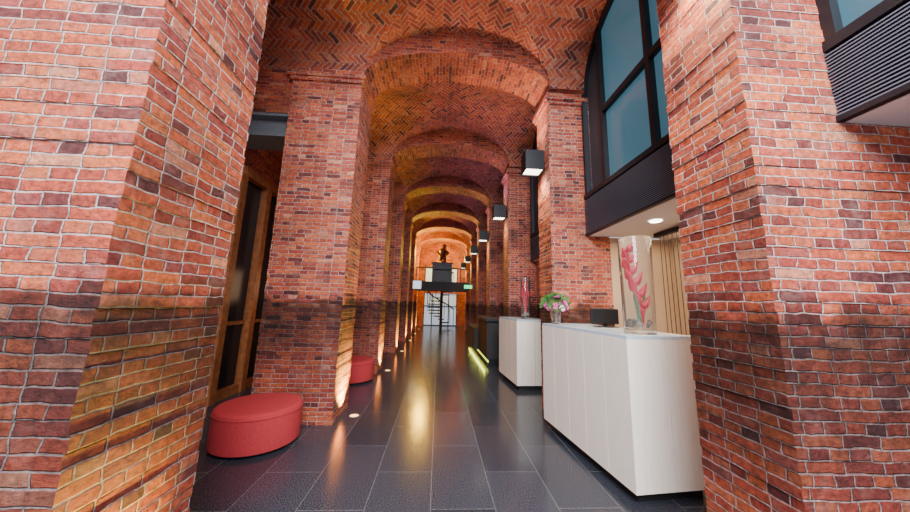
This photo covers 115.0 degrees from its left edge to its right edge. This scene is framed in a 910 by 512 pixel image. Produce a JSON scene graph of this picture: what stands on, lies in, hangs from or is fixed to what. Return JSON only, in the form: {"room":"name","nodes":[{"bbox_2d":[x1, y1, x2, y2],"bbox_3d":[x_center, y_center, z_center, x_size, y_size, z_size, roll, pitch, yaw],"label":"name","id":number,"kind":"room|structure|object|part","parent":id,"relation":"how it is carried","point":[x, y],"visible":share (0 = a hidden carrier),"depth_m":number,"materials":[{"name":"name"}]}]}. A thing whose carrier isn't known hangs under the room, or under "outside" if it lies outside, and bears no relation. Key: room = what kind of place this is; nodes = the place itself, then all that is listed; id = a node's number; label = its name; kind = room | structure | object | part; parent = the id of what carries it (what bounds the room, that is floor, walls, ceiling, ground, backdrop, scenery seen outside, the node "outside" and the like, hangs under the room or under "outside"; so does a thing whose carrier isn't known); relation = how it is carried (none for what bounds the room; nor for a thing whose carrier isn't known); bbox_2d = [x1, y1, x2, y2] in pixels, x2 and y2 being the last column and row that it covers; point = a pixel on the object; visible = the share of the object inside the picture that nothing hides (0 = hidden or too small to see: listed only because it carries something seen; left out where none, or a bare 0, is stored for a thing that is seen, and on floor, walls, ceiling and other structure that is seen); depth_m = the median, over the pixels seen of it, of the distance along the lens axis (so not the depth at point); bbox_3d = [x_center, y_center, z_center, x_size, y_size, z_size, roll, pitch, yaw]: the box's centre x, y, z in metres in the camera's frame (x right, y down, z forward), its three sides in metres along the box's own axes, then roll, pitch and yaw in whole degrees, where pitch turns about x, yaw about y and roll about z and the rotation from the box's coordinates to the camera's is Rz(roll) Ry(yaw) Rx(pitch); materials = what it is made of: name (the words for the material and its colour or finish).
{"room":"hotel lobby","nodes":[
{"label":"hotel lobby","id":0,"kind":"room"},
{"bbox_2d":[0,0,268,511],"bbox_3d":[-1.661,-0.682,1.383,1.030,4.500,0.675,2,-9,-3],"label":"brick pillar","id":1,"kind":"structure","parent":0,"point":[124,124],"depth_m":1.10,"materials":[{"name":"red brick"}]},
{"bbox_2d":[244,149,282,186],"bbox_3d":[-3.649,-0.198,8.550,0.200,5.750,20.062,2,-9,-3],"label":"wall","id":2,"kind":"structure","parent":0,"point":[267,163],"depth_m":5.11,"materials":[{"name":"brick"}]},
{"bbox_2d":[205,165,277,406],"bbox_3d":[-3.264,0.446,4.961,0.160,3.340,1.968,2,-9,-3],"label":"door","id":3,"kind":"structure","parent":2,"relation":"in","point":[241,382],"depth_m":4.45,"materials":[{"name":"brown wood"}]},
{"bbox_3d":[-3.304,0.455,4.957,0.020,3.080,1.854,2,-9,-3],"label":"dark panes","id":4,"kind":"part","parent":3,"relation":"part of","materials":[{"name":"black glass"}]},
{"bbox_2d":[251,67,375,425],"bbox_3d":[-1.809,-0.274,3.904,1.030,4.500,0.694,2,-9,-3],"label":"brick pillar","id":5,"kind":"structure","parent":0,"point":[304,348],"depth_m":3.62,"materials":[{"name":"red brick"}]},
{"bbox_2d":[246,112,287,150],"bbox_3d":[-2.739,-1.733,4.037,1.030,0.330,0.399,2,-9,-3],"label":"lintel","id":6,"kind":"object","parent":5,"relation":"attached to","point":[266,131],"visible":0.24,"depth_m":3.96,"materials":[{"name":"black metal"}]},
{"bbox_2d":[352,157,396,373],"bbox_3d":[-1.949,0.114,6.293,1.030,4.500,0.694,2,-9,-3],"label":"brick pillar","id":7,"kind":"structure","parent":0,"point":[369,325],"depth_m":6.05,"materials":[{"name":"red brick"}]},
{"bbox_2d":[383,197,407,352],"bbox_3d":[-2.089,0.501,8.682,1.030,4.500,0.694,2,-9,-3],"label":"brick pillar","id":8,"kind":"structure","parent":0,"point":[391,331],"depth_m":8.44,"materials":[{"name":"red brick"}]},
{"bbox_2d":[398,220,413,340],"bbox_3d":[-2.229,0.888,11.072,1.030,4.500,0.694,2,-9,-3],"label":"brick pillar","id":9,"kind":"structure","parent":0,"point":[409,226],"depth_m":10.84,"materials":[{"name":"red brick"}]},
{"bbox_2d":[407,235,417,333],"bbox_3d":[-2.369,1.275,13.461,1.030,4.500,0.694,2,-9,-3],"label":"brick pillar","id":10,"kind":"structure","parent":0,"point":[414,237],"depth_m":13.24,"materials":[{"name":"red brick"}]},
{"bbox_2d":[412,245,420,328],"bbox_3d":[-2.509,1.663,15.851,1.030,4.500,0.694,2,-9,-3],"label":"brick pillar","id":11,"kind":"structure","parent":0,"point":[418,248],"depth_m":15.64,"materials":[{"name":"red brick"}]},
{"bbox_2d":[412,280,421,289],"bbox_3d":[-1.628,1.233,12.455,0.410,0.400,0.048,2,-9,-3],"label":"hanging sign","id":12,"kind":"object","parent":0,"point":[416,284],"visible":1,"depth_m":12.43,"materials":[{"name":"white metal"}]},
{"bbox_2d":[252,0,606,255],"bbox_3d":[-0.377,-1.771,10.299,6.400,1.900,17.495,2,-9,-3],"label":"ceiling","id":13,"kind":"structure","parent":0,"point":[458,87],"depth_m":4.24,"materials":[{"name":"brick"}]},
{"bbox_2d":[416,243,465,325],"bbox_3d":[-1.040,1.421,18.764,6.600,6.000,0.285,2,-9,-3],"label":"wall","id":14,"kind":"structure","parent":0,"point":[455,256],"depth_m":18.72,"materials":[{"name":"brick"}]},
{"bbox_2d":[424,268,456,324],"bbox_3d":[-0.921,2.556,18.558,2.100,3.700,0.038,2,-9,-3],"label":"pane","id":15,"kind":"object","parent":14,"relation":"attached to","point":[452,297],"visible":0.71,"depth_m":18.43,"materials":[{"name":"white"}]},
{"bbox_2d":[423,267,457,325],"bbox_3d":[-0.918,2.552,18.501,2.120,3.710,0.057,2,-9,-3],"label":"mullions","id":16,"kind":"object","parent":14,"relation":"attached to","point":[452,267],"visible":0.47,"depth_m":18.35,"materials":[{"name":"black metal"}]},
{"bbox_2d":[415,267,469,291],"bbox_3d":[-0.640,1.226,14.719,2.640,1.100,1.331,2,-9,-3],"label":"mezzanine","id":17,"kind":"object","parent":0,"point":[442,286],"visible":0.93,"depth_m":14.04,"materials":[{"name":"black metal"}]},
{"bbox_2d":[431,262,452,281],"bbox_3d":[-0.671,0.849,14.730,1.070,0.995,0.570,2,-9,-3],"label":"pedestal","id":18,"kind":"object","parent":17,"relation":"on","point":[446,274],"visible":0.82,"depth_m":14.47,"materials":[{"name":"grey stone"}]},
{"bbox_2d":[437,244,448,261],"bbox_3d":[-0.617,-0.141,14.849,0.505,1.000,0.467,-6,-12,38],"label":"bronze statue","id":19,"kind":"object","parent":18,"relation":"on","point":[442,253],"visible":0.93,"depth_m":14.77,"materials":[{"name":"brown metal"}]},
{"bbox_3d":[-0.588,0.919,14.135,2.620,0.680,0.057,2,-9,-3],"label":"railing","id":20,"kind":"part","parent":17,"relation":"part of","materials":[{"name":"black metal"}]},
{"bbox_2d":[189,325,706,511],"bbox_3d":[-0.378,2.651,7.219,7.000,0.120,22.725,2,-9,-3],"label":"floor","id":21,"kind":"structure","parent":0,"point":[441,430],"depth_m":2.64,"materials":[{"name":"tile"}]},
{"bbox_2d":[207,392,302,457],"bbox_3d":[-1.956,1.648,2.884,0.780,0.371,0.742,2,-9,-3],"label":"pouf","id":22,"kind":"object","parent":21,"relation":"on","point":[262,423],"visible":1,"depth_m":2.63,"materials":[{"name":"red fabric"}]},
{"bbox_2d":[349,414,358,417],"bbox_3d":[-1.243,1.966,3.574,0.124,0.006,0.118,2,-9,-3],"label":"uplight","id":23,"kind":"object","parent":21,"relation":"on","point":[351,415],"visible":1,"depth_m":3.57,"materials":[{"name":"grey metal"}]},
{"bbox_2d":[349,355,374,384],"bbox_3d":[-1.852,2.031,5.207,0.780,0.371,0.742,2,-9,-3],"label":"pouf","id":24,"kind":"object","parent":21,"relation":"on","point":[362,367],"visible":0.5,"depth_m":4.98,"materials":[{"name":"red fabric"}]},
{"bbox_2d":[427,272,453,328],"bbox_3d":[-0.781,2.393,16.298,1.596,3.300,1.581,2,-9,-3],"label":"spiral staircase","id":25,"kind":"structure","parent":21,"relation":"on","point":[440,299],"depth_m":16.26,"materials":[{"name":"black metal"}]},
{"bbox_2d":[467,315,498,366],"bbox_3d":[0.749,2.262,8.361,0.440,1.080,3.613,2,-9,-3],"label":"reception desk","id":26,"kind":"object","parent":21,"relation":"on","point":[483,336],"depth_m":6.81,"materials":[{"name":"black"}]},
{"bbox_2d":[499,316,541,389],"bbox_3d":[1.281,1.760,5.454,0.620,1.160,1.088,3,-9,-7],"label":"reception desk","id":27,"kind":"object","parent":21,"relation":"on","point":[519,339],"visible":0.72,"depth_m":4.96,"materials":[{"name":"white wood"}]},
{"bbox_2d":[499,316,540,321],"bbox_3d":[1.298,1.203,5.547,0.616,0.030,1.085,3,-9,-7],"label":"countertop","id":28,"kind":"structure","parent":27,"relation":"on","point":[509,318],"depth_m":5.16,"materials":[{"name":"stone"}]},
{"bbox_2d":[521,277,529,318],"bbox_3d":[1.279,0.763,5.258,0.172,0.740,0.162,2,-9,-3],"label":"vase","id":29,"kind":"object","parent":27,"relation":"on","point":[525,281],"visible":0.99,"depth_m":5.20,"materials":[{"name":"clear glass"}]},
{"bbox_2d":[542,323,704,501],"bbox_3d":[1.516,1.334,2.902,0.650,1.190,1.434,3,-9,-9],"label":"reception desk","id":30,"kind":"object","parent":21,"relation":"on","point":[624,401],"visible":0.86,"depth_m":2.28,"materials":[{"name":"white wood"}]},
{"bbox_2d":[539,292,571,323],"bbox_3d":[1.197,0.619,3.495,0.352,0.392,0.374,7,-11,-32],"label":"flower bouquet","id":31,"kind":"object","parent":30,"relation":"on","point":[555,310],"visible":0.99,"depth_m":3.46,"materials":[{"name":"pink plant"}]},
{"bbox_3d":[1.212,0.735,3.483,0.144,0.160,0.137,2,-9,-3],"label":"vase glass","id":32,"kind":"part","parent":31,"relation":"part of","materials":[{"name":"white"}]},
{"bbox_2d":[590,308,618,327],"bbox_3d":[1.635,0.681,3.198,0.310,0.200,0.133,2,-9,-3],"label":"computer monitor","id":33,"kind":"object","parent":30,"relation":"on","point":[597,315],"visible":1,"depth_m":3.16,"materials":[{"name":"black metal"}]},
{"bbox_2d":[542,323,690,339],"bbox_3d":[1.534,0.762,2.998,0.646,0.030,1.430,3,-9,-9],"label":"countertop","id":34,"kind":"structure","parent":30,"relation":"on","point":[619,332],"depth_m":2.54,"materials":[{"name":"stone"}]},
{"bbox_2d":[617,235,656,334],"bbox_3d":[1.618,0.254,2.582,0.270,0.840,0.257,2,-9,-3],"label":"flower vase","id":35,"kind":"object","parent":30,"relation":"on","point":[634,252],"visible":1,"depth_m":2.49,"materials":[{"name":"clear glass"}]},
{"bbox_2d":[464,248,469,329],"bbox_3d":[0.998,1.807,16.129,0.930,4.500,0.580,2,-9,-3],"label":"brick pillar","id":36,"kind":"structure","parent":0,"point":[467,294],"depth_m":15.84,"materials":[{"name":"red brick"}]},
{"bbox_2d":[469,238,476,323],"bbox_3d":[1.138,1.420,13.740,0.930,4.500,0.580,2,-9,-3],"label":"brick pillar","id":37,"kind":"structure","parent":0,"point":[473,264],"depth_m":13.54,"materials":[{"name":"red brick"}]},
{"bbox_2d":[464,256,470,262],"bbox_3d":[0.612,0.156,13.914,0.295,0.300,0.247,2,-9,-3],"label":"wall sconce","id":38,"kind":"object","parent":37,"relation":"attached to","point":[467,259],"visible":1,"depth_m":13.80,"materials":[{"name":"black metal"}]},
{"bbox_2d":[476,224,486,323],"bbox_3d":[1.278,1.033,11.351,0.930,4.500,0.580,2,-9,-3],"label":"brick pillar","id":39,"kind":"structure","parent":0,"point":[481,246],"depth_m":11.18,"materials":[{"name":"red brick"}]},
{"bbox_2d":[464,281,475,288],"bbox_3d":[0.597,1.172,11.636,0.500,0.320,0.055,2,-9,-3],"label":"exit sign","id":40,"kind":"object","parent":39,"relation":"attached to","point":[465,286],"visible":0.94,"depth_m":11.60,"materials":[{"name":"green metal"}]},
{"bbox_2d":[470,246,477,254],"bbox_3d":[0.752,-0.231,11.524,0.295,0.300,0.247,2,-9,-3],"label":"wall sconce","id":41,"kind":"object","parent":39,"relation":"attached to","point":[473,249],"visible":1,"depth_m":11.41,"materials":[{"name":"black metal"}]},
{"bbox_2d":[485,204,503,317],"bbox_3d":[1.418,0.645,8.961,0.930,4.500,0.580,2,-9,-3],"label":"brick pillar","id":42,"kind":"structure","parent":0,"point":[494,277],"depth_m":8.79,"materials":[{"name":"red brick"}]},
{"bbox_2d":[478,231,487,241],"bbox_3d":[0.892,-0.618,9.135,0.295,0.300,0.247,2,-9,-3],"label":"wall sconce","id":43,"kind":"object","parent":42,"relation":"attached to","point":[482,235],"visible":1,"depth_m":9.02,"materials":[{"name":"black metal"}]},
{"bbox_2d":[501,168,536,317],"bbox_3d":[1.558,0.258,6.572,0.930,4.500,0.580,2,-9,-3],"label":"brick pillar","id":44,"kind":"structure","parent":0,"point":[516,193],"depth_m":6.44,"materials":[{"name":"red brick"}]},
{"bbox_2d":[492,205,505,220],"bbox_3d":[1.032,-1.005,6.746,0.295,0.300,0.247,2,-9,-3],"label":"wall sconce","id":45,"kind":"object","parent":44,"relation":"attached to","point":[498,211],"visible":1,"depth_m":6.63,"materials":[{"name":"black metal"}]},
{"bbox_2d":[536,261,540,318],"bbox_3d":[1.538,2.125,11.353,0.180,2.360,14.395,2,-9,-3],"label":"wall","id":46,"kind":"structure","parent":0,"point":[537,262],"depth_m":6.17,"materials":[{"name":"brick"}]},
{"bbox_2d":[530,131,538,260],"bbox_3d":[1.792,-1.499,5.640,0.100,2.960,1.949,2,-9,-3],"label":"frame","id":47,"kind":"object","parent":46,"relation":"attached to","point":[536,232],"visible":0.16,"depth_m":6.44,"materials":[{"name":"black metal"}]},
{"bbox_2d":[530,233,538,259],"bbox_3d":[1.731,-0.307,5.443,0.035,0.476,1.949,2,-9,-3],"label":"louver slats","id":48,"kind":"object","parent":47,"relation":"attached to","point":[535,236],"depth_m":6.11,"materials":[{"name":"black metal"}]},
{"bbox_2d":[533,176,536,231],"bbox_3d":[1.824,-1.784,5.630,0.001,2.400,1.835,2,-9,-3],"label":"pane","id":49,"kind":"object","parent":47,"relation":"in","point":[534,177],"visible":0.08,"depth_m":6.38,"materials":[{"name":"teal glass"}]},
{"bbox_2d":[532,235,538,257],"bbox_3d":[1.774,-0.325,5.449,0.030,0.540,1.949,2,-9,-3],"label":"louver backing","id":50,"kind":"object","parent":46,"relation":"attached to","point":[537,235],"visible":0.07,"depth_m":6.18,"materials":[{"name":"black metal"}]},
{"bbox_2d":[532,92,614,408],"bbox_3d":[1.698,-0.129,4.182,0.930,4.500,0.580,2,-9,-3],"label":"brick pillar","id":51,"kind":"structure","parent":0,"point":[577,266],"depth_m":4.03,"materials":[{"name":"red brick"}]},
{"bbox_2d":[521,149,543,176],"bbox_3d":[1.172,-1.393,4.356,0.295,0.300,0.247,2,-9,-3],"label":"wall sconce","id":52,"kind":"object","parent":51,"relation":"attached to","point":[532,161],"visible":1,"depth_m":4.25,"materials":[{"name":"black metal"}]},
{"bbox_2d":[523,169,540,174],"bbox_3d":[1.160,-1.393,4.356,0.246,0.260,0.224,2,-9,-3],"label":"diffuser","id":53,"kind":"object","parent":52,"relation":"attached to","point":[525,171],"depth_m":4.34,"materials":[{"name":"beige plastic"}]},
{"bbox_2d":[590,197,678,239],"bbox_3d":[2.479,-0.425,2.983,1.170,0.020,2.073,2,-9,-3],"label":"soffit","id":54,"kind":"structure","parent":0,"point":[639,224],"depth_m":3.34,"materials":[{"name":"white paint"}]},
{"bbox_2d":[649,219,661,222],"bbox_3d":[2.201,-0.382,3.182,0.120,0.009,0.114,2,-9,-3],"label":"recessed light","id":55,"kind":"object","parent":54,"relation":"attached to","point":[655,220],"visible":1,"depth_m":3.19,"materials":[{"name":"beige plastic"}]},
{"bbox_2d":[653,226,686,334],"bbox_3d":[2.586,0.745,2.708,0.060,2.350,1.664,2,-9,-3],"label":"curtain","id":56,"kind":"object","parent":54,"relation":"hanging from","point":[667,232],"visible":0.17,"depth_m":3.43,"materials":[{"name":"beige fabric"}]},
{"bbox_2d":[609,237,689,335],"bbox_3d":[2.681,0.665,2.674,1.020,2.500,2.738,2,-9,-3],"label":"wall","id":57,"kind":"structure","parent":0,"point":[661,319],"depth_m":3.91,"materials":[{"name":"beige paint"}]},
{"bbox_2d":[656,0,909,511],"bbox_3d":[2.135,-0.524,1.691,1.510,4.500,0.570,2,-9,-3],"label":"brick pillar","id":58,"kind":"structure","parent":0,"point":[794,229],"depth_m":1.41,"materials":[{"name":"red brick"}]},
{"bbox_2d":[581,0,675,235],"bbox_3d":[1.936,-1.897,3.190,0.100,2.960,2.073,2,-9,-3],"label":"frame","id":59,"kind":"object","parent":58,"relation":"attached to","point":[650,51],"visible":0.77,"depth_m":3.35,"materials":[{"name":"black metal"}]},
{"bbox_2d":[588,0,668,188],"bbox_3d":[1.967,-2.181,3.180,0.001,2.400,1.959,2,-9,-3],"label":"pane","id":60,"kind":"object","parent":59,"relation":"in","point":[628,126],"visible":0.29,"depth_m":3.35,"materials":[{"name":"teal glass"}]},
{"bbox_2d":[584,142,674,232],"bbox_3d":[1.875,-0.704,2.993,0.035,0.476,2.073,2,-9,-3],"label":"louver slats","id":61,"kind":"object","parent":59,"relation":"attached to","point":[659,150],"depth_m":3.02,"materials":[{"name":"black metal"}]},
{"bbox_2d":[587,144,674,230],"bbox_3d":[1.918,-0.722,2.998,0.030,0.540,2.073,2,-9,-3],"label":"louver backing","id":62,"kind":"object","parent":59,"relation":"attached to","point":[668,144],"visible":0.14,"depth_m":3.06,"materials":[{"name":"black metal"}]},
{"bbox_2d":[815,0,909,121],"bbox_3d":[2.098,-2.345,0.426,0.100,2.960,2.605,2,-9,-3],"label":"frame","id":63,"kind":"object","parent":58,"relation":"attached to","point":[835,35],"visible":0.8,"depth_m":1.42,"materials":[{"name":"black metal"}]},
{"bbox_2d":[837,0,882,27],"bbox_3d":[2.125,-2.564,0.444,0.001,2.520,2.567,2,-9,-3],"label":"pane","id":64,"kind":"object","parent":63,"relation":"in","point":[850,10],"visible":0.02,"depth_m":1.47,"materials":[{"name":"teal glass"}]},
{"bbox_2d":[824,1,909,115],"bbox_3d":[2.035,-1.096,0.220,0.035,0.362,2.605,2,-9,-3],"label":"louver slats","id":65,"kind":"object","parent":63,"relation":"attached to","point":[908,3],"depth_m":1.36,"materials":[{"name":"black metal"}]},
{"bbox_2d":[832,4,909,110],"bbox_3d":[2.078,-1.111,0.225,0.030,0.420,2.605,2,-9,-3],"label":"louver backing","id":66,"kind":"object","parent":63,"relation":"attached to","point":[904,29],"visible":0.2,"depth_m":1.38,"materials":[{"name":"black metal"}]},
{"bbox_2d":[846,93,909,126],"bbox_3d":[2.641,-0.873,0.219,1.170,0.020,2.605,2,-9,-3],"label":"soffit","id":67,"kind":"structure","parent":0,"point":[896,112],"depth_m":1.41,"materials":[{"name":"white paint"}]}
]}

